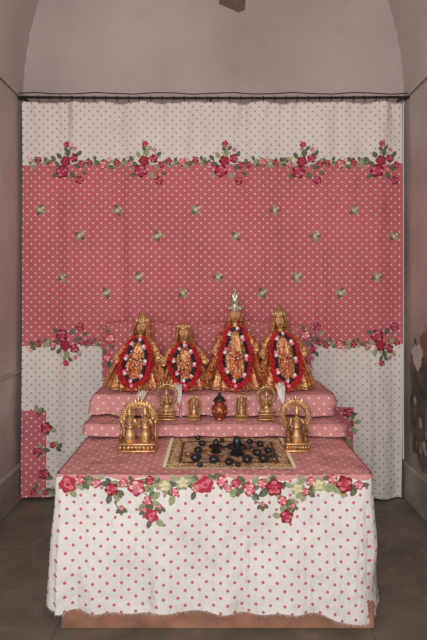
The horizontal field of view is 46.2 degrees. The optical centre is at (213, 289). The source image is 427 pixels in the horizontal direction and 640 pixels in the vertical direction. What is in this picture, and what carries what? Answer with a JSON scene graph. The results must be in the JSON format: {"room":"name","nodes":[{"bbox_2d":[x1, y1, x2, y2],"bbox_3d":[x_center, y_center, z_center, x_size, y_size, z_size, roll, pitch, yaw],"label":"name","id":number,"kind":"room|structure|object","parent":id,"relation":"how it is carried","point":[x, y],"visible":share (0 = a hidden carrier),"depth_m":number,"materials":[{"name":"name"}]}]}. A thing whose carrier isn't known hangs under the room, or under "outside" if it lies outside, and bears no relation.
{"room":"house of worship","nodes":[
{"label":"house of worship","id":0,"kind":"room"},
{"bbox_2d":[0,78,22,478],"bbox_3d":[-1.350,0.050,0.910,0.100,2.700,5.020,0,0,0],"label":"wall","id":1,"kind":"structure","parent":0,"point":[10,105],"depth_m":3.20,"materials":[{"name":"paint"}]},
{"bbox_2d":[0,462,21,521],"bbox_3d":[-1.286,1.275,0.910,0.028,0.250,5.020,0,0,0],"label":"baseboard","id":2,"kind":"structure","parent":1,"relation":"attached to","point":[10,484],"depth_m":3.15,"materials":[{"name":"paint"}]},
{"bbox_2d":[0,369,21,380],"bbox_3d":[-1.294,0.543,2.210,0.012,0.014,2.420,0,0,0],"label":"trim","id":3,"kind":"structure","parent":1,"relation":"attached to","point":[19,371],"depth_m":3.18,"materials":[{"name":"paint"}]},
{"bbox_2d":[0,72,24,101],"bbox_3d":[-1.291,-1.302,0.910,0.018,0.035,5.020,0,0,0],"label":"trim","id":4,"kind":"structure","parent":1,"relation":"attached to","point":[2,76],"depth_m":3.17,"materials":[{"name":"paint"}]},
{"bbox_2d":[0,495,426,639],"bbox_3d":[0.000,1.450,0.960,2.800,0.100,5.120,0,0,0],"label":"floor","id":5,"kind":"structure","parent":0,"point":[25,531],"depth_m":2.32,"materials":[{"name":"stone"}]},
{"bbox_2d":[46,381,378,627],"bbox_3d":[0.009,0.988,2.605,1.445,0.824,1.176,0,0,0],"label":"altar table","id":6,"kind":"object","parent":5,"relation":"on","point":[136,542],"visible":0.84,"depth_m":2.06,"materials":[{"name":"fabric"}]},
{"bbox_2d":[102,320,134,380],"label":"backrest cushion","id":7,"kind":"object","parent":6,"relation":"on","point":[116,335],"depth_m":3.11,"materials":[{"name":"fabric"}]},
{"bbox_2d":[103,309,166,391],"bbox_3d":[-0.457,0.345,2.944,0.386,0.454,0.309,0,0,0],"label":"statue","id":8,"kind":"object","parent":6,"relation":"on","point":[136,366],"visible":1,"depth_m":2.87,"materials":[{"name":"gold metal"}]},
{"bbox_2d":[116,395,158,452],"bbox_3d":[-0.365,0.640,2.400,0.201,0.255,0.100,0,0,0],"label":"idol","id":9,"kind":"object","parent":6,"relation":"on","point":[146,443],"visible":1,"depth_m":2.38,"materials":[{"name":"gold metal"}]},
{"bbox_2d":[131,390,147,416],"bbox_3d":[-0.400,0.616,2.686,0.097,0.159,0.025,0,0,-6],"label":"whisk","id":10,"kind":"object","parent":6,"relation":"on","point":[142,394],"visible":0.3,"depth_m":2.68,"materials":[{"name":"silver metal"}]},
{"bbox_2d":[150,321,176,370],"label":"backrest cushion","id":11,"kind":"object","parent":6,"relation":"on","point":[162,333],"depth_m":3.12,"materials":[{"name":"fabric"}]},
{"bbox_2d":[155,381,178,420],"bbox_3d":[-0.253,0.593,2.684,0.129,0.206,0.073,0,0,0],"label":"idol","id":12,"kind":"object","parent":6,"relation":"on","point":[167,413],"visible":0.99,"depth_m":2.67,"materials":[{"name":"gold metal"}]},
{"bbox_2d":[173,382,181,416],"bbox_3d":[-0.197,0.600,2.732,0.052,0.189,0.030,0,0,0],"label":"whisk","id":13,"kind":"object","parent":6,"relation":"on","point":[178,388],"visible":0.93,"depth_m":2.73,"materials":[{"name":"silver metal"}]},
{"bbox_2d":[160,322,208,391],"bbox_3d":[-0.164,0.380,2.955,0.296,0.385,0.307,0,0,0],"label":"statue","id":14,"kind":"object","parent":6,"relation":"on","point":[186,360],"visible":0.96,"depth_m":2.88,"materials":[{"name":"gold metal"}]},
{"bbox_2d":[187,394,200,420],"bbox_3d":[-0.105,0.629,2.690,0.079,0.134,0.060,0,0,0],"label":"idol","id":15,"kind":"object","parent":6,"relation":"on","point":[193,416],"visible":1,"depth_m":2.68,"materials":[{"name":"gold metal"}]},
{"bbox_2d":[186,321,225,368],"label":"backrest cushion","id":16,"kind":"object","parent":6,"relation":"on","point":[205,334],"depth_m":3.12,"materials":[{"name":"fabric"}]},
{"bbox_2d":[211,392,227,419],"bbox_3d":[0.032,0.622,2.690,0.098,0.148,0.094,0,0,0],"label":"copper pot","id":17,"kind":"object","parent":6,"relation":"on","point":[219,410],"visible":1,"depth_m":2.66,"materials":[{"name":"orange metal"}]},
{"bbox_2d":[162,438,296,468],"bbox_3d":[0.069,0.765,2.358,0.580,0.006,0.442,0,0,0],"label":"rug","id":18,"kind":"object","parent":6,"relation":"on","point":[179,452],"visible":0.83,"depth_m":2.31,"materials":[{"name":"brown fabric"}]},
{"bbox_2d":[208,439,226,453],"bbox_3d":[0.015,0.731,2.348,0.080,0.062,0.073,0,0,38],"label":"shiva lingam","id":19,"kind":"object","parent":18,"relation":"on","point":[215,447],"visible":0.98,"depth_m":2.34,"materials":[{"name":"black stone"}]},
{"bbox_2d":[191,435,274,466],"bbox_3d":[0.088,0.743,2.345,0.380,0.037,0.414,0,0,0],"label":"stones","id":20,"kind":"object","parent":18,"relation":"on","point":[263,457],"visible":1,"depth_m":2.21,"materials":[{"name":"black stone"}]},
{"bbox_2d":[226,436,251,455],"bbox_3d":[0.114,0.720,2.318,0.109,0.084,0.098,0,0,38],"label":"shiva lingam","id":21,"kind":"object","parent":18,"relation":"on","point":[236,446],"visible":1,"depth_m":2.30,"materials":[{"name":"black stone"}]},
{"bbox_2d":[203,288,265,391],"bbox_3d":[0.128,0.280,2.944,0.391,0.585,0.311,0,0,0],"label":"statue","id":22,"kind":"object","parent":6,"relation":"on","point":[234,364],"visible":1,"depth_m":2.87,"materials":[{"name":"gold metal"}]},
{"bbox_2d":[235,393,247,420],"bbox_3d":[0.151,0.627,2.690,0.075,0.138,0.060,0,0,0],"label":"idol","id":23,"kind":"object","parent":6,"relation":"on","point":[241,416],"visible":1,"depth_m":2.68,"materials":[{"name":"gold metal"}]},
{"bbox_2d":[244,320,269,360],"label":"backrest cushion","id":24,"kind":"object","parent":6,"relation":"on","point":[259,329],"depth_m":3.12,"materials":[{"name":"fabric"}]},
{"bbox_2d":[256,384,275,420],"bbox_3d":[0.285,0.601,2.685,0.114,0.190,0.070,0,0,0],"label":"idol","id":25,"kind":"object","parent":6,"relation":"on","point":[266,413],"visible":1,"depth_m":2.67,"materials":[{"name":"gold metal"}]},
{"bbox_2d":[276,382,284,410],"bbox_3d":[0.366,0.595,2.708,0.057,0.198,0.028,0,0,14],"label":"whisk","id":26,"kind":"object","parent":6,"relation":"on","point":[281,388],"visible":0.8,"depth_m":2.70,"materials":[{"name":"silver metal"}]},
{"bbox_2d":[258,302,315,391],"bbox_3d":[0.421,0.325,2.944,0.352,0.494,0.310,0,0,0],"label":"statue","id":27,"kind":"object","parent":6,"relation":"on","point":[282,353],"visible":0.97,"depth_m":2.87,"materials":[{"name":"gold metal"}]},
{"bbox_2d":[278,395,312,452],"bbox_3d":[0.398,0.638,2.400,0.168,0.259,0.090,0,0,0],"label":"idol","id":28,"kind":"object","parent":6,"relation":"on","point":[294,443],"visible":1,"depth_m":2.38,"materials":[{"name":"gold metal"}]},
{"bbox_2d":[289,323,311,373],"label":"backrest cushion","id":29,"kind":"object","parent":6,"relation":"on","point":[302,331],"depth_m":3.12,"materials":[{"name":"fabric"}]},
{"bbox_2d":[0,0,426,94],"bbox_3d":[0.000,-2.150,0.910,2.600,1.700,5.020,0,0,0],"label":"ceiling","id":30,"kind":"structure","parent":0,"point":[16,16],"depth_m":3.22,"materials":[{"name":"paint"}]},
{"bbox_2d":[17,92,409,101],"bbox_3d":[0.000,-1.278,3.354,2.598,0.050,0.134,0,0,0],"label":"curtain rod","id":31,"kind":"object","parent":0,"point":[26,97],"depth_m":3.31,"materials":[{"name":"black metal"}]},
{"bbox_2d":[21,101,402,498],"bbox_3d":[-0.005,0.069,3.318,2.526,2.638,0.066,0,0,0],"label":"curtain","id":32,"kind":"object","parent":31,"relation":"hanging from","point":[166,210],"visible":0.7,"depth_m":3.32,"materials":[{"name":"pink fabric"}]},
{"bbox_2d":[24,0,403,458],"bbox_3d":[0.000,-0.800,3.420,2.600,4.400,0.001,0,0,0],"label":"wall","id":33,"kind":"structure","parent":0,"point":[75,46],"depth_m":3.42,"materials":[{"name":"paint"}]},
{"bbox_2d":[219,0,245,12],"bbox_3d":[0.095,-2.150,1.988,1.037,1.670,0.930,0,0,0],"label":"ceiling fan","id":34,"kind":"object","parent":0,"point":[238,6],"depth_m":2.40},
{"bbox_2d":[404,78,426,478],"bbox_3d":[1.347,0.050,0.910,0.106,2.700,5.020,0,0,0],"label":"wall","id":35,"kind":"structure","parent":0,"point":[415,107],"depth_m":3.20,"materials":[{"name":"paint"}]},
{"bbox_2d":[401,459,426,521],"bbox_3d":[1.286,1.275,0.910,0.028,0.250,5.020,0,0,0],"label":"baseboard","id":36,"kind":"structure","parent":35,"relation":"attached to","point":[414,485],"depth_m":3.18,"materials":[{"name":"paint"}]},
{"bbox_2d":[401,72,426,101],"bbox_3d":[1.291,-1.302,0.910,0.018,0.035,5.020,0,0,0],"label":"trim","id":37,"kind":"structure","parent":35,"relation":"attached to","point":[424,76],"depth_m":3.17,"materials":[{"name":"paint"}]}
]}

